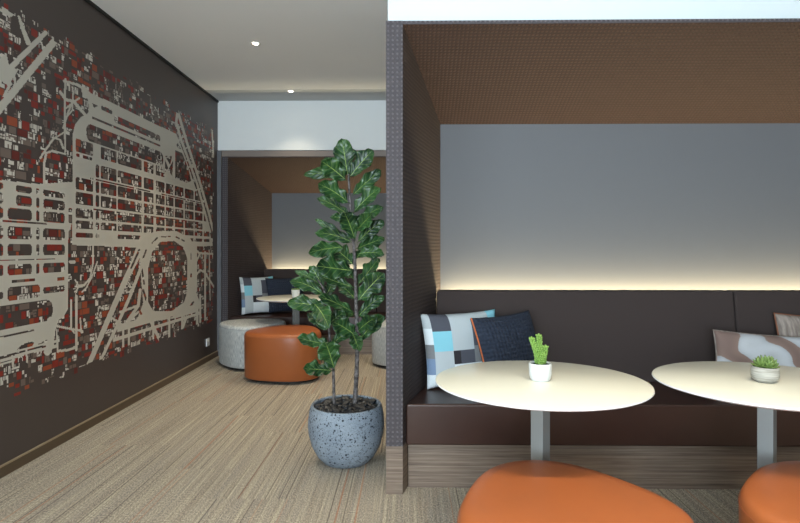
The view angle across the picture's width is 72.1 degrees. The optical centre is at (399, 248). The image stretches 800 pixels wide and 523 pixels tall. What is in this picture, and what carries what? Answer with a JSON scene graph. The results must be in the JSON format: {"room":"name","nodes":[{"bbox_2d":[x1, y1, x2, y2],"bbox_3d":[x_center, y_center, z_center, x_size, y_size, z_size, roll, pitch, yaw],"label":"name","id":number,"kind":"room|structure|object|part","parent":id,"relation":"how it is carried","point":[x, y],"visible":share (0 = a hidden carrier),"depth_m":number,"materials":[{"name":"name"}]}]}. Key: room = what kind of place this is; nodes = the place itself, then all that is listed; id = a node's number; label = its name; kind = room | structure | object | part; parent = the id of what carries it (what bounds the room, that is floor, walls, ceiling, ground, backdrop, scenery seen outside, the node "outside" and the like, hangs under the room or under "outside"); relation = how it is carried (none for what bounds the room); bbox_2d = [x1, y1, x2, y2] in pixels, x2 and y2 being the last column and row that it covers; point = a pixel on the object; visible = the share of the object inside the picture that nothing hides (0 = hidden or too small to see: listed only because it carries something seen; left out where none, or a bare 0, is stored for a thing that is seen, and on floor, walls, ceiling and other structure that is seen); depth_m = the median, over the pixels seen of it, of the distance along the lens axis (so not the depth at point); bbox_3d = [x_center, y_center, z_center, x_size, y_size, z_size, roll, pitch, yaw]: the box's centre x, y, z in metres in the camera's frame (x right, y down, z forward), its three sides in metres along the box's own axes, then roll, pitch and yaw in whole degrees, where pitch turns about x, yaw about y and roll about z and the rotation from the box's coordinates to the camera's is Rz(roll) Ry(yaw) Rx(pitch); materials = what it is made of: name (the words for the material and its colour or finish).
{"room":"common room","nodes":[
{"label":"common room","id":0,"kind":"room"},
{"bbox_2d":[0,0,217,464],"bbox_3d":[-2.251,-0.242,2.033,0.100,2.985,11.200,0,0,1],"label":"wall","id":1,"kind":"structure","parent":0,"point":[41,412],"depth_m":3.89,"materials":[{"name":"grey paint"}]},
{"bbox_2d":[0,3,213,395],"bbox_3d":[-2.172,-0.270,3.927,0.001,2.222,4.790,0,0,1],"label":"wall mural","id":2,"kind":"object","parent":1,"relation":"attached to","point":[82,167],"visible":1,"depth_m":3.84,"materials":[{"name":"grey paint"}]},
{"bbox_2d":[0,350,217,478],"bbox_3d":[-2.202,1.217,1.432,0.014,0.066,10.000,0,0,1],"label":"baseboard","id":3,"kind":"structure","parent":1,"relation":"attached to","point":[30,455],"depth_m":3.83,"materials":[{"name":"brown wood"}]},
{"bbox_2d":[84,0,218,102],"bbox_3d":[-2.201,-1.724,1.432,0.016,0.021,10.000,0,0,1],"label":"trim","id":4,"kind":"structure","parent":1,"relation":"attached to","point":[90,2],"depth_m":4.63,"materials":[{"name":"black"}]},
{"bbox_2d":[206,338,209,346],"bbox_3d":[-2.133,1.035,6.112,0.017,0.084,0.090,0,0,1],"label":"wall socket","id":5,"kind":"object","parent":1,"relation":"attached to","point":[207,339],"visible":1,"depth_m":6.10,"materials":[{"name":"white plastic"}]},
{"bbox_2d":[91,0,387,100],"bbox_3d":[1.705,-1.784,1.375,8.030,0.101,10.200,0,0,1],"label":"ceiling","id":6,"kind":"structure","parent":0,"point":[306,44],"depth_m":4.64,"materials":[{"name":"white paint"}]},
{"bbox_2d":[218,100,385,150],"bbox_3d":[1.779,-1.446,6.442,7.830,0.578,0.105,0,0,1],"label":"wall","id":7,"kind":"structure","parent":0,"point":[242,125],"depth_m":6.43,"materials":[{"name":"white paint"}]},
{"bbox_2d":[217,151,221,355],"bbox_3d":[-2.114,0.050,6.441,0.045,2.400,0.030,0,0,1],"label":"trim","id":8,"kind":"structure","parent":7,"relation":"attached to","point":[219,153],"depth_m":6.43,"materials":[{"name":"grey"}]},
{"bbox_2d":[0,354,740,522],"bbox_3d":[1.713,1.290,1.925,8.030,0.080,11.300,0,0,1],"label":"floor","id":9,"kind":"structure","parent":0,"point":[213,444],"depth_m":3.05,"materials":[{"name":"carpet"}]},
{"bbox_2d":[219,318,285,369],"bbox_3d":[-1.577,1.017,5.972,0.692,0.466,0.710,0,0,-39],"label":"ottoman","id":10,"kind":"object","parent":9,"relation":"on","point":[231,332],"visible":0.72,"depth_m":5.67,"materials":[{"name":"grey fabric"}]},
{"bbox_2d":[244,325,320,382],"bbox_3d":[-1.145,1.017,5.367,0.727,0.466,0.745,0,0,-19],"label":"ottoman","id":11,"kind":"object","parent":9,"relation":"on","point":[272,354],"visible":0.94,"depth_m":5.07,"materials":[{"name":"orange leather"}]},
{"bbox_2d":[256,294,320,324],"bbox_3d":[-1.128,0.888,5.967,0.840,0.724,0.792,0,0,1],"label":"cafe table","id":12,"kind":"object","parent":9,"relation":"on","point":[274,298],"visible":0.25,"depth_m":5.94,"materials":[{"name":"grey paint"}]},
{"bbox_2d":[292,288,299,297],"bbox_3d":[-1.127,0.475,5.947,0.092,0.101,0.092,0,0,1],"label":"potted plant","id":13,"kind":"object","parent":12,"relation":"on","point":[295,292],"visible":0.91,"depth_m":5.91,"materials":[{"name":"white ceramic"}]},
{"bbox_2d":[222,150,385,321],"bbox_3d":[-0.324,0.048,6.865,3.608,2.405,0.880,0,0,1],"label":"booth","id":14,"kind":"object","parent":9,"relation":"on","point":[270,209],"visible":0.23,"depth_m":6.93,"materials":[{"name":"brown fabric"}]},
{"bbox_3d":[-1.913,-0.075,6.869,0.426,2.160,0.820,0,0,1],"label":"panel","id":15,"kind":"part","parent":14,"relation":"part of","materials":[{"name":"grey fabric"}]},
{"bbox_3d":[-0.317,0.048,7.280,3.606,2.405,0.050,0,0,1],"label":"panel","id":16,"kind":"part","parent":14,"relation":"part of","materials":[{"name":"grey"}]},
{"bbox_2d":[231,269,385,353],"bbox_3d":[-0.324,0.754,6.864,3.342,0.991,0.778,0,0,1],"label":"bench","id":17,"kind":"object","parent":9,"relation":"on","point":[345,348],"visible":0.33,"depth_m":6.83,"materials":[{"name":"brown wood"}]},
{"bbox_2d":[239,276,272,314],"bbox_3d":[-1.742,0.564,6.726,0.463,0.457,0.098,0,0,-40],"label":"cushion","id":18,"kind":"object","parent":17,"relation":"on","point":[251,288],"visible":0.8,"depth_m":6.65,"materials":[{"name":"multicoloured fabric"}]},
{"bbox_2d":[265,278,302,312],"bbox_3d":[-1.417,0.567,6.826,0.508,0.426,0.118,0,0,-27],"label":"cushion","id":19,"kind":"object","parent":17,"relation":"on","point":[274,286],"visible":0.5,"depth_m":6.75,"materials":[{"name":"blue fabric"}]},
{"bbox_2d":[231,312,385,334],"bbox_3d":[-0.326,0.907,6.775,3.342,0.213,0.600,0,0,1],"label":"seat cushion","id":20,"kind":"object","parent":17,"relation":"on","point":[286,316],"depth_m":6.50,"materials":[{"name":"brown leather"}]},
{"bbox_3d":[-1.030,0.633,7.079,1.461,0.748,0.184,0,0,1],"label":"backrest","id":21,"kind":"part","parent":17,"relation":"part of","materials":[{"name":"brown leather"}]},
{"bbox_3d":[0.411,0.633,7.058,1.410,0.748,0.184,0,0,1],"label":"backrest","id":22,"kind":"part","parent":17,"relation":"part of","materials":[{"name":"brown leather"}]},
{"bbox_2d":[287,138,385,468],"bbox_3d":[-0.352,0.292,3.273,0.531,1.916,0.466,0,0,22],"label":"fig tree","id":23,"kind":"object","parent":9,"relation":"on","point":[345,431],"visible":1,"depth_m":3.25,"materials":[{"name":"green plant"}]},
{"bbox_3d":[-0.317,1.081,3.250,0.449,0.338,0.449,0,0,1],"label":"pot","id":24,"kind":"part","parent":23,"relation":"part of","materials":[{"name":"concrete"}]},
{"bbox_2d":[372,320,385,366],"bbox_3d":[0.081,1.017,5.974,0.710,0.466,0.692,0,0,31],"label":"ottoman","id":25,"kind":"object","parent":9,"relation":"on","point":[379,337],"visible":0.13,"depth_m":5.76,"materials":[{"name":"grey fabric"}]},
{"bbox_2d":[435,361,654,460],"bbox_3d":[0.562,0.888,2.202,0.840,0.724,0.792,0,0,1],"label":"cafe table","id":26,"kind":"object","parent":9,"relation":"on","point":[571,387],"visible":0.88,"depth_m":2.12,"materials":[{"name":"beige laminate"}]},
{"bbox_2d":[529,333,551,381],"bbox_3d":[0.562,0.432,2.206,0.091,0.187,0.090,0,0,1],"label":"potted cactus","id":27,"kind":"object","parent":26,"relation":"on","point":[540,370],"visible":1,"depth_m":2.19,"materials":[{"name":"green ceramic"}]},
{"bbox_3d":[0.546,0.411,2.209,0.058,0.122,0.030,0,0,1],"label":"stem","id":28,"kind":"part","parent":27,"relation":"part of","materials":[{"name":"green plant"}]},
{"bbox_3d":[0.562,0.404,2.206,0.036,0.134,0.028,0,0,1],"label":"stem","id":29,"kind":"part","parent":27,"relation":"part of","materials":[{"name":"green plant"}]},
{"bbox_2d":[529,361,551,381],"bbox_3d":[0.562,0.491,2.206,0.090,0.069,0.090,0,0,1],"label":"pot","id":30,"kind":"object","parent":27,"relation":"attached to","point":[539,371],"depth_m":2.17,"materials":[{"name":"white ceramic"}]},
{"bbox_3d":[0.569,0.441,2.193,0.036,0.062,0.029,0,0,1],"label":"stem","id":31,"kind":"part","parent":27,"relation":"part of","materials":[{"name":"green plant"}]},
{"bbox_3d":[0.580,0.427,2.211,0.035,0.088,0.029,0,0,1],"label":"stem","id":32,"kind":"part","parent":27,"relation":"part of","materials":[{"name":"green plant"}]},
{"bbox_2d":[457,460,693,522],"bbox_3d":[0.513,1.017,1.746,0.710,0.466,0.692,0,0,-7],"label":"ottoman","id":33,"kind":"object","parent":9,"relation":"on","point":[523,491],"visible":1,"depth_m":1.73,"materials":[{"name":"orange leather"}]},
{"bbox_2d":[386,18,799,493],"bbox_3d":[2.083,0.043,3.205,4.297,2.413,0.870,0,0,1],"label":"booth","id":34,"kind":"object","parent":9,"relation":"on","point":[608,154],"visible":0.68,"depth_m":3.58,"materials":[{"name":"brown fabric"}]},
{"bbox_3d":[0.097,1.127,3.211,0.325,0.245,0.816,0,0,1],"label":"panel","id":35,"kind":"part","parent":34,"relation":"part of","materials":[{"name":"grey wood"}]},
{"bbox_3d":[0.097,-0.079,3.209,0.325,2.168,0.820,0,0,1],"label":"panel","id":36,"kind":"part","parent":34,"relation":"part of","materials":[{"name":"grey fabric"}]},
{"bbox_3d":[2.089,0.043,3.615,4.297,2.413,0.050,0,0,1],"label":"panel","id":37,"kind":"part","parent":34,"relation":"part of","materials":[{"name":"grey"}]},
{"bbox_2d":[406,290,799,488],"bbox_3d":[2.083,0.754,3.199,4.090,0.991,0.778,0,0,1],"label":"bench","id":38,"kind":"object","parent":9,"relation":"on","point":[673,439],"visible":0.7,"depth_m":2.88,"materials":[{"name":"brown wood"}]},
{"bbox_2d":[420,309,494,388],"bbox_3d":[0.364,0.581,3.225,0.534,0.437,0.138,0,0,-25],"label":"cushion","id":39,"kind":"object","parent":38,"relation":"on","point":[450,339],"visible":0.55,"depth_m":3.13,"materials":[{"name":"multicoloured fabric"}]},
{"bbox_2d":[470,310,535,361],"bbox_3d":[0.633,0.583,3.170,0.545,0.434,0.154,0,0,-35],"label":"cushion","id":40,"kind":"object","parent":38,"relation":"on","point":[500,338],"visible":0.52,"depth_m":3.09,"materials":[{"name":"blue fabric"}]},
{"bbox_3d":[1.134,0.633,3.417,1.836,0.748,0.184,0,0,1],"label":"backrest","id":41,"kind":"part","parent":38,"relation":"part of","materials":[{"name":"brown leather"}]},
{"bbox_2d":[406,382,799,446],"bbox_3d":[2.082,0.907,3.110,4.090,0.213,0.600,0,0,1],"label":"seat cushion","id":42,"kind":"object","parent":38,"relation":"on","point":[437,417],"depth_m":2.83,"materials":[{"name":"brown leather"}]},
{"bbox_2d":[712,329,799,367],"bbox_3d":[2.085,0.630,3.155,0.639,0.333,0.147,0,0,-4],"label":"cushion","id":43,"kind":"object","parent":38,"relation":"on","point":[730,346],"visible":0.55,"depth_m":3.12,"materials":[{"name":"beige fabric"}]},
{"bbox_3d":[3.006,0.633,3.390,1.898,0.748,0.184,0,0,1],"label":"backrest","id":44,"kind":"part","parent":38,"relation":"part of","materials":[{"name":"brown leather"}]},
{"bbox_2d":[773,312,799,335],"bbox_3d":[2.455,0.588,3.277,0.412,0.412,0.127,0,0,1],"label":"cushion","id":45,"kind":"object","parent":38,"relation":"on","point":[786,324],"visible":0.47,"depth_m":3.28,"materials":[{"name":"beige fabric"}]},
{"bbox_2d":[652,361,799,469],"bbox_3d":[1.457,0.888,2.184,0.840,0.724,0.792,0,0,1],"label":"cafe table","id":46,"kind":"object","parent":9,"relation":"on","point":[729,382],"visible":0.84,"depth_m":2.16,"materials":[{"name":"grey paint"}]},
{"bbox_2d":[750,355,779,382],"bbox_3d":[1.450,0.473,2.181,0.102,0.105,0.098,0,0,1],"label":"potted succulent","id":47,"kind":"object","parent":46,"relation":"on","point":[765,369],"visible":1,"depth_m":2.15,"materials":[{"name":"ceramic"}]},
{"bbox_2d":[750,365,779,382],"bbox_3d":[1.448,0.495,2.181,0.098,0.060,0.098,0,0,1],"label":"pot","id":48,"kind":"object","parent":47,"relation":"attached to","point":[760,373],"depth_m":2.15,"materials":[{"name":"ceramic"}]},
{"bbox_2d":[738,461,799,522],"bbox_3d":[1.453,1.017,1.741,0.710,0.466,0.692,0,0,16],"label":"ottoman","id":49,"kind":"object","parent":9,"relation":"on","point":[771,494],"visible":1,"depth_m":1.77,"materials":[{"name":"orange leather"}]},
{"bbox_2d":[388,0,799,20],"bbox_3d":[2.096,-1.451,3.237,4.303,0.568,0.905,0,0,1],"label":"wall","id":50,"kind":"structure","parent":0,"point":[398,10],"depth_m":2.80,"materials":[{"name":"white paint"}]}
]}

